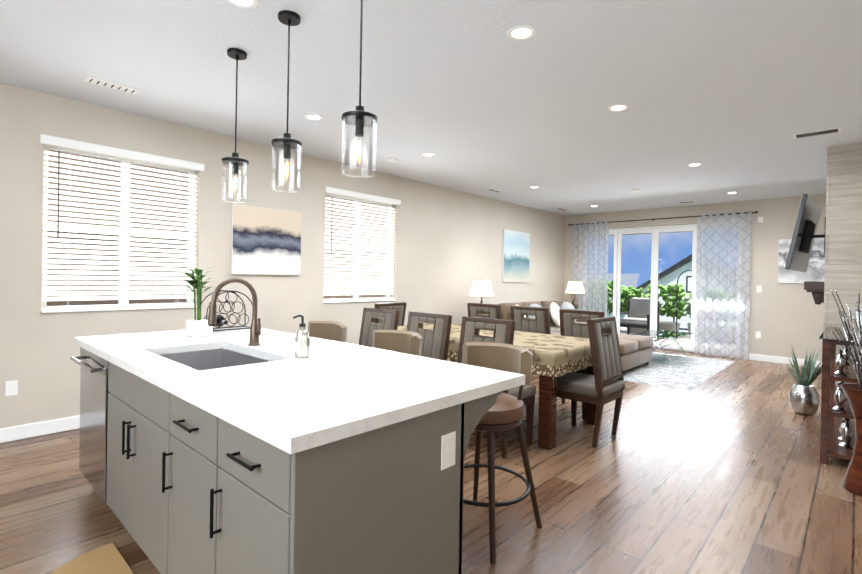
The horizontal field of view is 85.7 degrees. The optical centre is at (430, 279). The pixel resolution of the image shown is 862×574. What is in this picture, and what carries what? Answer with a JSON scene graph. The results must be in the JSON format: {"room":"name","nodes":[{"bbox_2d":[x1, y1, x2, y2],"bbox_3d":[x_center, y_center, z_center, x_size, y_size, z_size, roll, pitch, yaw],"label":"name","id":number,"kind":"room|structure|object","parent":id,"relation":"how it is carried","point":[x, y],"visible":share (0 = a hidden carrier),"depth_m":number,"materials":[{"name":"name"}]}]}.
{"room":"open-plan kitchen","nodes":[
{"label":"open-plan kitchen","id":0,"kind":"room"},
{"bbox_2d":[0,83,564,428],"bbox_3d":[-1.505,-0.097,5.611,0.200,2.740,12.970,1,0,43],"label":"wall","id":1,"kind":"structure","parent":0,"point":[448,244],"depth_m":4.80,"materials":[{"name":"paint"}]},
{"bbox_2d":[5,380,17,395],"bbox_3d":[-3.243,0.842,3.590,0.008,0.115,0.072,1,0,43],"label":"electrical outlet","id":2,"kind":"object","parent":1,"relation":"attached to","point":[11,388],"visible":1,"depth_m":3.59,"materials":[{"name":"white plastic"}]},
{"bbox_2d":[39,134,203,312],"bbox_3d":[-2.746,-0.434,4.195,0.220,1.420,1.250,1,0,43],"label":"window","id":3,"kind":"structure","parent":1,"relation":"in","point":[124,231],"depth_m":4.12,"materials":[{"name":"white plastic"}]},
{"bbox_2d":[0,359,448,442],"bbox_3d":[-1.449,1.220,5.544,0.014,0.110,12.970,1,0,43],"label":"baseboard","id":4,"kind":"structure","parent":1,"relation":"attached to","point":[14,433],"depth_m":3.71,"materials":[{"name":"white"}]},
{"bbox_2d":[231,204,300,274],"bbox_3d":[-1.795,-0.415,5.113,0.036,0.730,0.800,1,0,43],"label":"art","id":5,"kind":"object","parent":1,"relation":"attached to","point":[265,241],"visible":0.98,"depth_m":5.07,"materials":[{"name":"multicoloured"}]},
{"bbox_2d":[324,187,400,302],"bbox_3d":[-0.939,-0.411,6.160,0.220,1.420,1.250,1,0,43],"label":"window blind","id":6,"kind":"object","parent":1,"relation":"in","point":[356,248],"depth_m":6.13,"materials":[{"name":"white plastic"}]},
{"bbox_2d":[502,229,529,281],"bbox_3d":[1.625,-0.427,8.830,0.036,0.960,0.900,1,0,43],"label":"art","id":7,"kind":"object","parent":1,"relation":"attached to","point":[515,256],"visible":1,"depth_m":8.78,"materials":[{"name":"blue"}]},
{"bbox_2d":[0,349,861,573],"bbox_3d":[0.623,1.370,3.637,6.050,0.100,13.370,1,0,43],"label":"floor","id":8,"kind":"structure","parent":0,"point":[725,471],"depth_m":2.83,"materials":[{"name":"brown wood"}]},
{"bbox_2d":[50,542,133,573],"bbox_3d":[-1.350,1.289,1.779,0.940,0.009,0.437,1,0,43],"label":"mat","id":9,"kind":"object","parent":8,"relation":"on","point":[107,559],"visible":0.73,"depth_m":2.09,"materials":[{"name":"brown fabric"}]},
{"bbox_2d":[70,342,503,573],"bbox_3d":[-0.924,0.859,2.359,2.428,0.880,1.074,1,0,43],"label":"kitchen island","id":10,"kind":"object","parent":8,"relation":"on","point":[255,448],"depth_m":1.54,"materials":[{"name":"wood"}]},
{"bbox_2d":[74,326,524,453],"bbox_3d":[-0.887,0.399,2.394,2.480,0.040,1.100,1,0,43],"label":"island countertop","id":11,"kind":"structure","parent":10,"relation":"on","point":[252,377],"depth_m":1.82,"materials":[{"name":"white stone"}]},
{"bbox_2d":[181,267,213,336],"bbox_3d":[-1.496,0.141,2.997,0.316,0.447,0.299,1,0,43],"label":"bamboo plant","id":12,"kind":"object","parent":11,"relation":"on","point":[198,327],"visible":0.96,"depth_m":2.97,"materials":[{"name":"green plant"}]},
{"bbox_2d":[202,290,251,330],"bbox_3d":[-1.451,0.222,3.350,0.290,0.283,0.348,1,0,43],"label":"wine rack","id":13,"kind":"object","parent":11,"relation":"on","point":[221,320],"visible":0.79,"depth_m":3.35,"materials":[{"name":"black metal"}]},
{"bbox_2d":[291,315,309,357],"bbox_3d":[-0.638,0.278,2.278,0.072,0.210,0.088,1,0,43],"label":"soap dispenser","id":14,"kind":"object","parent":11,"relation":"on","point":[296,348],"visible":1,"depth_m":2.27,"materials":[{"name":"clear glass"}]},
{"bbox_2d":[308,321,346,342],"bbox_3d":[-0.893,0.818,3.550,0.490,0.958,0.490,1,0,43],"label":"counter stool","id":15,"kind":"object","parent":8,"relation":"on","point":[332,330],"visible":0.08,"depth_m":3.72,"materials":[{"name":"brown leather"}]},
{"bbox_2d":[359,307,399,346],"bbox_3d":[-0.404,0.790,4.509,0.470,1.016,0.475,1,0,43],"label":"dining chair","id":16,"kind":"object","parent":8,"relation":"on","point":[369,324],"visible":0.33,"depth_m":4.41,"materials":[{"name":"wood"}]},
{"bbox_2d":[374,302,406,325],"bbox_3d":[-0.392,0.786,5.412,0.475,1.016,0.470,1,0,43],"label":"dining chair","id":17,"kind":"object","parent":8,"relation":"on","point":[400,307],"visible":0.21,"depth_m":5.53,"materials":[{"name":"wood"}]},
{"bbox_2d":[372,330,422,355],"bbox_3d":[-0.304,0.830,3.008,0.490,0.958,0.490,1,0,43],"label":"counter stool","id":18,"kind":"object","parent":8,"relation":"on","point":[406,342],"visible":0.06,"depth_m":3.17,"materials":[{"name":"brown leather"}]},
{"bbox_2d":[406,311,451,360],"bbox_3d":[0.060,0.800,4.083,0.470,1.016,0.475,1,0,43],"label":"dining chair","id":19,"kind":"object","parent":8,"relation":"on","point":[435,342],"visible":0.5,"depth_m":3.89,"materials":[{"name":"wood"}]},
{"bbox_2d":[450,303,501,361],"bbox_3d":[0.547,0.801,5.544,0.470,1.016,0.475,1,0,43],"label":"dining chair","id":20,"kind":"object","parent":8,"relation":"on","point":[492,310],"visible":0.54,"depth_m":5.59,"materials":[{"name":"fabric"}]},
{"bbox_2d":[457,316,535,458],"bbox_3d":[0.509,0.809,3.670,0.470,1.016,0.475,1,0,43],"label":"dining chair","id":21,"kind":"object","parent":8,"relation":"on","point":[472,327],"visible":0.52,"depth_m":3.58,"materials":[{"name":"wood"}]},
{"bbox_2d":[462,342,541,563],"bbox_3d":[0.284,0.843,2.466,0.490,0.958,0.490,1,0,43],"label":"counter stool","id":22,"kind":"object","parent":8,"relation":"on","point":[505,412],"visible":0.69,"depth_m":2.46,"materials":[{"name":"brown leather"}]},
{"bbox_2d":[510,305,550,377],"bbox_3d":[1.011,0.811,5.117,0.470,1.016,0.475,1,0,43],"label":"dining chair","id":23,"kind":"object","parent":8,"relation":"on","point":[539,322],"visible":0.42,"depth_m":5.17,"materials":[{"name":"fabric"}]},
{"bbox_2d":[538,365,595,449],"bbox_3d":[0.504,0.933,4.628,2.080,0.760,1.020,1,0,43],"label":"dining table","id":24,"kind":"object","parent":8,"relation":"on","point":[547,410],"visible":0.17,"depth_m":3.63,"materials":[{"name":"brown wood"}]},
{"bbox_2d":[397,324,591,385],"bbox_3d":[0.508,0.699,4.627,2.146,0.308,1.086,1,0,43],"label":"tablecloth","id":25,"kind":"object","parent":24,"relation":"on","point":[557,355],"visible":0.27,"depth_m":3.90,"materials":[{"name":"beige fabric"}]},
{"bbox_2d":[559,308,604,418],"bbox_3d":[1.460,0.821,4.704,0.470,1.016,0.475,1,0,43],"label":"dining chair","id":26,"kind":"object","parent":8,"relation":"on","point":[570,326],"visible":0.35,"depth_m":4.81,"materials":[{"name":"fabric"}]},
{"bbox_2d":[557,316,624,447],"bbox_3d":[1.316,0.822,3.923,0.475,1.016,0.470,1,0,43],"label":"dining chair","id":27,"kind":"object","parent":8,"relation":"on","point":[602,386],"visible":1,"depth_m":3.76,"materials":[{"name":"wood"}]},
{"bbox_2d":[623,352,734,390],"bbox_3d":[3.325,1.343,7.409,2.144,0.014,2.943,1,0,43],"label":"rug","id":28,"kind":"object","parent":8,"relation":"on","point":[689,373],"visible":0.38,"depth_m":6.77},
{"bbox_2d":[486,300,652,370],"bbox_3d":[2.528,0.866,7.875,2.260,0.896,2.660,1,0,43],"label":"sofa","id":29,"kind":"object","parent":28,"relation":"on","point":[636,350],"visible":0.27,"depth_m":7.19,"materials":[{"name":"beige fabric"}]},
{"bbox_2d":[630,329,693,363],"bbox_3d":[3.885,1.124,7.806,0.660,0.421,1.200,1,0,43],"label":"coffee table","id":30,"kind":"object","parent":28,"relation":"on","point":[664,334],"visible":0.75,"depth_m":7.74,"materials":[{"name":"clear glass"}]},
{"bbox_2d":[787,344,821,415],"bbox_3d":[3.821,1.018,4.709,0.378,0.705,0.420,1,0,43],"label":"floor plant","id":31,"kind":"object","parent":8,"relation":"on","point":[803,398],"visible":0.98,"depth_m":4.65,"materials":[{"name":"green plant"}]},
{"bbox_2d":[819,303,861,464],"bbox_3d":[3.445,0.775,3.759,0.420,1.186,1.300,1,0,43],"label":"console","id":32,"kind":"object","parent":8,"relation":"on","point":[837,437],"visible":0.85,"depth_m":3.44,"materials":[{"name":"brown wood"}]},
{"bbox_2d":[830,290,861,496],"bbox_3d":[2.790,0.715,2.982,0.374,1.291,0.440,1,0,43],"label":"floor vase","id":33,"kind":"object","parent":8,"relation":"on","point":[851,482],"visible":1,"depth_m":2.98,"materials":[{"name":"brown wood"}]},
{"bbox_3d":[0.781,1.006,7.280,0.500,0.600,0.500,1,0,43],"label":"end table","id":34,"kind":"object","parent":8,"relation":"on","visible":0},
{"bbox_2d":[469,280,493,313],"bbox_3d":[0.792,0.362,7.277,0.390,0.685,0.390,1,0,43],"label":"table lamp","id":35,"kind":"object","parent":34,"relation":"on","point":[481,288],"visible":0.65,"depth_m":7.14,"materials":[{"name":"white fabric"}]},
{"bbox_3d":[2.987,1.033,9.679,0.500,0.600,0.500,1,0,43],"label":"end table","id":36,"kind":"object","parent":8,"relation":"on","visible":0},
{"bbox_2d":[565,281,584,308],"bbox_3d":[2.999,0.390,9.676,0.390,0.685,0.390,1,0,43],"label":"table lamp","id":37,"kind":"object","parent":36,"relation":"on","point":[574,287],"visible":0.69,"depth_m":9.55,"materials":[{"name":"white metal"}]},
{"bbox_2d":[0,0,861,215],"bbox_3d":[0.672,-1.470,3.624,6.050,0.100,13.370,1,0,43],"label":"ceiling","id":38,"kind":"structure","parent":0,"point":[729,95],"depth_m":3.37,"materials":[{"name":"white paint"}]},
{"bbox_2d":[84,76,138,94],"bbox_3d":[-2.417,-1.467,3.523,0.130,0.012,0.330,1,0,43],"label":"ceiling vent","id":39,"kind":"object","parent":38,"relation":"in","point":[109,84],"visible":1,"depth_m":3.51,"materials":[{"name":"white metal"}]},
{"bbox_2d":[221,48,248,202],"bbox_3d":[-1.249,-0.975,2.973,0.164,0.950,0.164,1,0,43],"label":"pendant light","id":40,"kind":"object","parent":38,"relation":"hanging from","point":[235,161],"visible":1,"depth_m":2.96,"materials":[{"name":"clear glass"}]},
{"bbox_2d":[227,0,257,8],"bbox_3d":[-0.975,-1.440,2.388,0.164,0.006,0.164,1,0,43],"label":"recessed light","id":41,"kind":"object","parent":38,"relation":"in","point":[247,4],"visible":1,"depth_m":2.42,"materials":[{"name":"white plastic"}]},
{"bbox_2d":[271,10,302,191],"bbox_3d":[-0.785,-0.965,2.547,0.164,0.950,0.164,1,0,43],"label":"pendant light","id":42,"kind":"object","parent":38,"relation":"hanging from","point":[286,143],"visible":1,"depth_m":2.54,"materials":[{"name":"clear glass"}]},
{"bbox_2d":[304,114,322,120],"bbox_3d":[-1.049,-1.449,4.154,0.164,0.006,0.164,1,0,43],"label":"recessed light","id":43,"kind":"object","parent":38,"relation":"in","point":[315,117],"visible":1,"depth_m":4.16,"materials":[{"name":"white plastic"}]},
{"bbox_2d":[342,0,377,176],"bbox_3d":[-0.321,-0.955,2.120,0.164,0.950,0.164,1,0,43],"label":"pendant light","id":44,"kind":"object","parent":38,"relation":"hanging from","point":[359,117],"visible":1,"depth_m":2.11,"materials":[{"name":"clear glass"}]},
{"bbox_2d":[388,158,397,162],"bbox_3d":[-0.459,-1.431,5.594,0.119,0.035,0.119,1,0,34],"label":"smoke detector","id":45,"kind":"object","parent":38,"relation":"attached to","point":[393,160],"depth_m":5.56,"materials":[{"name":"white plastic"}]},
{"bbox_2d":[421,152,434,156],"bbox_3d":[-0.031,-1.437,5.350,0.164,0.006,0.164,1,0,43],"label":"recessed light","id":46,"kind":"object","parent":38,"relation":"in","point":[428,154],"visible":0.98,"depth_m":5.34,"materials":[{"name":"white plastic"}]},
{"bbox_2d":[486,188,501,191],"bbox_3d":[1.013,-1.425,7.460,0.120,0.012,0.300,1,0,43],"label":"ceiling vent","id":47,"kind":"object","parent":38,"relation":"in","point":[493,190],"visible":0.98,"depth_m":7.45,"materials":[{"name":"white metal"}]},
{"bbox_2d":[507,25,535,40],"bbox_3d":[0.520,-1.415,2.670,0.164,0.006,0.164,1,0,43],"label":"recessed light","id":48,"kind":"object","parent":38,"relation":"in","point":[521,32],"visible":1,"depth_m":2.67,"materials":[{"name":"white plastic"}]},
{"bbox_2d":[608,104,628,111],"bbox_3d":[1.534,-1.403,3.802,0.164,0.006,0.164,1,0,43],"label":"recessed light","id":49,"kind":"object","parent":38,"relation":"in","point":[617,107],"visible":1,"depth_m":3.79,"materials":[{"name":"white plastic"}]},
{"bbox_2d":[687,163,701,166],"bbox_3d":[3.185,-1.382,5.612,0.164,0.006,0.164,1,0,43],"label":"recessed light","id":50,"kind":"object","parent":38,"relation":"in","point":[693,164],"visible":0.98,"depth_m":5.59,"materials":[{"name":"white plastic"}]},
{"bbox_2d":[792,127,842,138],"bbox_3d":[3.606,-1.366,4.342,0.360,0.012,0.160,1,0,43],"label":"ceiling vent","id":51,"kind":"object","parent":38,"relation":"in","point":[817,132],"visible":0.98,"depth_m":4.32,"materials":[{"name":"white metal"}]},
{"bbox_2d":[564,194,825,360],"bbox_3d":[5.105,0.006,8.477,6.050,2.740,0.200,1,0,43],"label":"wall","id":52,"kind":"structure","parent":0,"point":[784,317],"depth_m":7.81,"materials":[{"name":"paint"}]},
{"bbox_2d":[608,224,696,352],"bbox_3d":[4.391,0.161,9.146,2.994,2.395,0.100,1,0,43],"label":"door frame","id":53,"kind":"structure","parent":52,"relation":"attached to","point":[618,233],"depth_m":9.13,"materials":[{"name":"white"}]},
{"bbox_2d":[568,210,757,359],"bbox_3d":[4.257,0.073,9.027,3.424,2.540,0.133,1,0,43],"label":"curtains","id":54,"kind":"object","parent":52,"relation":"attached to","point":[723,285],"visible":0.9,"depth_m":8.30,"materials":[{"name":"white fabric"}]},
{"bbox_2d":[756,331,760,337],"bbox_3d":[5.566,0.947,7.901,0.072,0.115,0.008,1,0,43],"label":"electrical outlet","id":55,"kind":"object","parent":52,"relation":"attached to","point":[758,334],"visible":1,"depth_m":7.90,"materials":[{"name":"white plastic"}]},
{"bbox_2d":[757,286,761,291],"bbox_3d":[5.580,0.167,7.897,0.072,0.115,0.009,1,0,43],"label":"light switch","id":56,"kind":"object","parent":52,"relation":"attached to","point":[759,288],"visible":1,"depth_m":7.89,"materials":[{"name":"white plastic"}]},
{"bbox_2d":[749,353,821,367],"bbox_3d":[4.610,1.311,8.772,4.536,0.110,0.014,1,0,43],"label":"baseboard","id":57,"kind":"structure","parent":52,"relation":"attached to","point":[773,359],"depth_m":7.72,"materials":[{"name":"white wood"}]},
{"bbox_2d":[778,238,824,282],"bbox_3d":[6.027,-0.294,7.471,0.700,0.720,0.036,1,0,43],"label":"art","id":58,"kind":"object","parent":52,"relation":"attached to","point":[815,271],"visible":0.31,"depth_m":7.45,"materials":[{"name":"white"}]},
{"bbox_2d":[823,143,861,384],"bbox_3d":[5.668,0.029,5.582,1.300,2.740,3.300,1,0,43],"label":"fireplace column","id":59,"kind":"structure","parent":0,"point":[843,254],"depth_m":4.71,"materials":[{"name":"tile"}]},
{"bbox_2d":[785,194,825,271],"bbox_3d":[4.485,-0.502,5.493,0.336,0.813,1.445,1,0,43],"label":"tv","id":60,"kind":"object","parent":59,"relation":"attached to","point":[804,236],"visible":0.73,"depth_m":5.29,"materials":[{"name":"black plastic"}]},
{"bbox_2d":[804,281,823,304],"bbox_3d":[4.670,0.156,5.587,0.169,0.250,1.800,1,0,43],"label":"mantel shelf","id":61,"kind":"object","parent":59,"relation":"attached to","point":[815,289],"visible":0.65,"depth_m":4.96,"materials":[{"name":"brown wood"}]},
{"label":"outside","id":62,"kind":"structure","parent":0,"visible":0},
{"bbox_2d":[620,327,690,344],"bbox_3d":[33.485,4.272,43.603,120.000,5.080,90.000,1,0,43],"label":"ground","id":63,"kind":"structure","parent":62,"point":[684,340],"depth_m":10.71,"materials":[{"name":"grey"}]},
{"bbox_2d":[47,150,386,305],"bbox_3d":[-13.874,-1.112,14.300,29.800,4.540,22.600,1,0,43],"label":"neighbour left","id":64,"kind":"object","parent":63,"relation":"on","point":[87,302],"depth_m":9.47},
{"bbox_2d":[620,297,659,338],"bbox_3d":[4.854,0.911,10.848,0.720,0.940,0.786,1,0,43],"label":"patio chair","id":65,"kind":"object","parent":63,"relation":"on","point":[638,317],"depth_m":10.93,"materials":[{"name":"black"}]},
{"bbox_2d":[608,292,687,330],"bbox_3d":[8.505,0.961,10.461,20.000,1.030,0.060,1,0,43],"label":"fence","id":66,"kind":"object","parent":63,"relation":"on","point":[673,318],"depth_m":12.33,"materials":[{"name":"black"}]},
{"bbox_2d":[607,280,690,336],"bbox_3d":[5.981,0.691,11.166,1.143,1.416,4.830,1,0,-44],"label":"bushes","id":67,"kind":"object","parent":63,"relation":"on","point":[684,303],"depth_m":11.39,"materials":[{"name":"green plant"}]},
{"bbox_2d":[607,254,691,331],"bbox_3d":[23.122,2.272,34.446,33.800,8.600,14.600,1,0,30],"label":"house","id":68,"kind":"structure","parent":63,"relation":"on","point":[671,274],"depth_m":30.79,"materials":[{"name":"grey"}]},
{"bbox_2d":[609,231,692,235],"bbox_3d":[5.793,0.084,9.339,7.500,2.640,1.999,1,0,43],"label":"patio cover","id":69,"kind":"object","parent":63,"relation":"on","point":[651,233],"depth_m":11.11,"materials":[{"name":"grey"}]},
{"bbox_2d":[676,270,691,339],"bbox_3d":[5.836,0.594,10.515,0.508,1.610,0.024,1,0,43],"label":"hook","id":70,"kind":"object","parent":63,"relation":"on","point":[677,297],"depth_m":10.67,"materials":[{"name":"black"}]}
]}

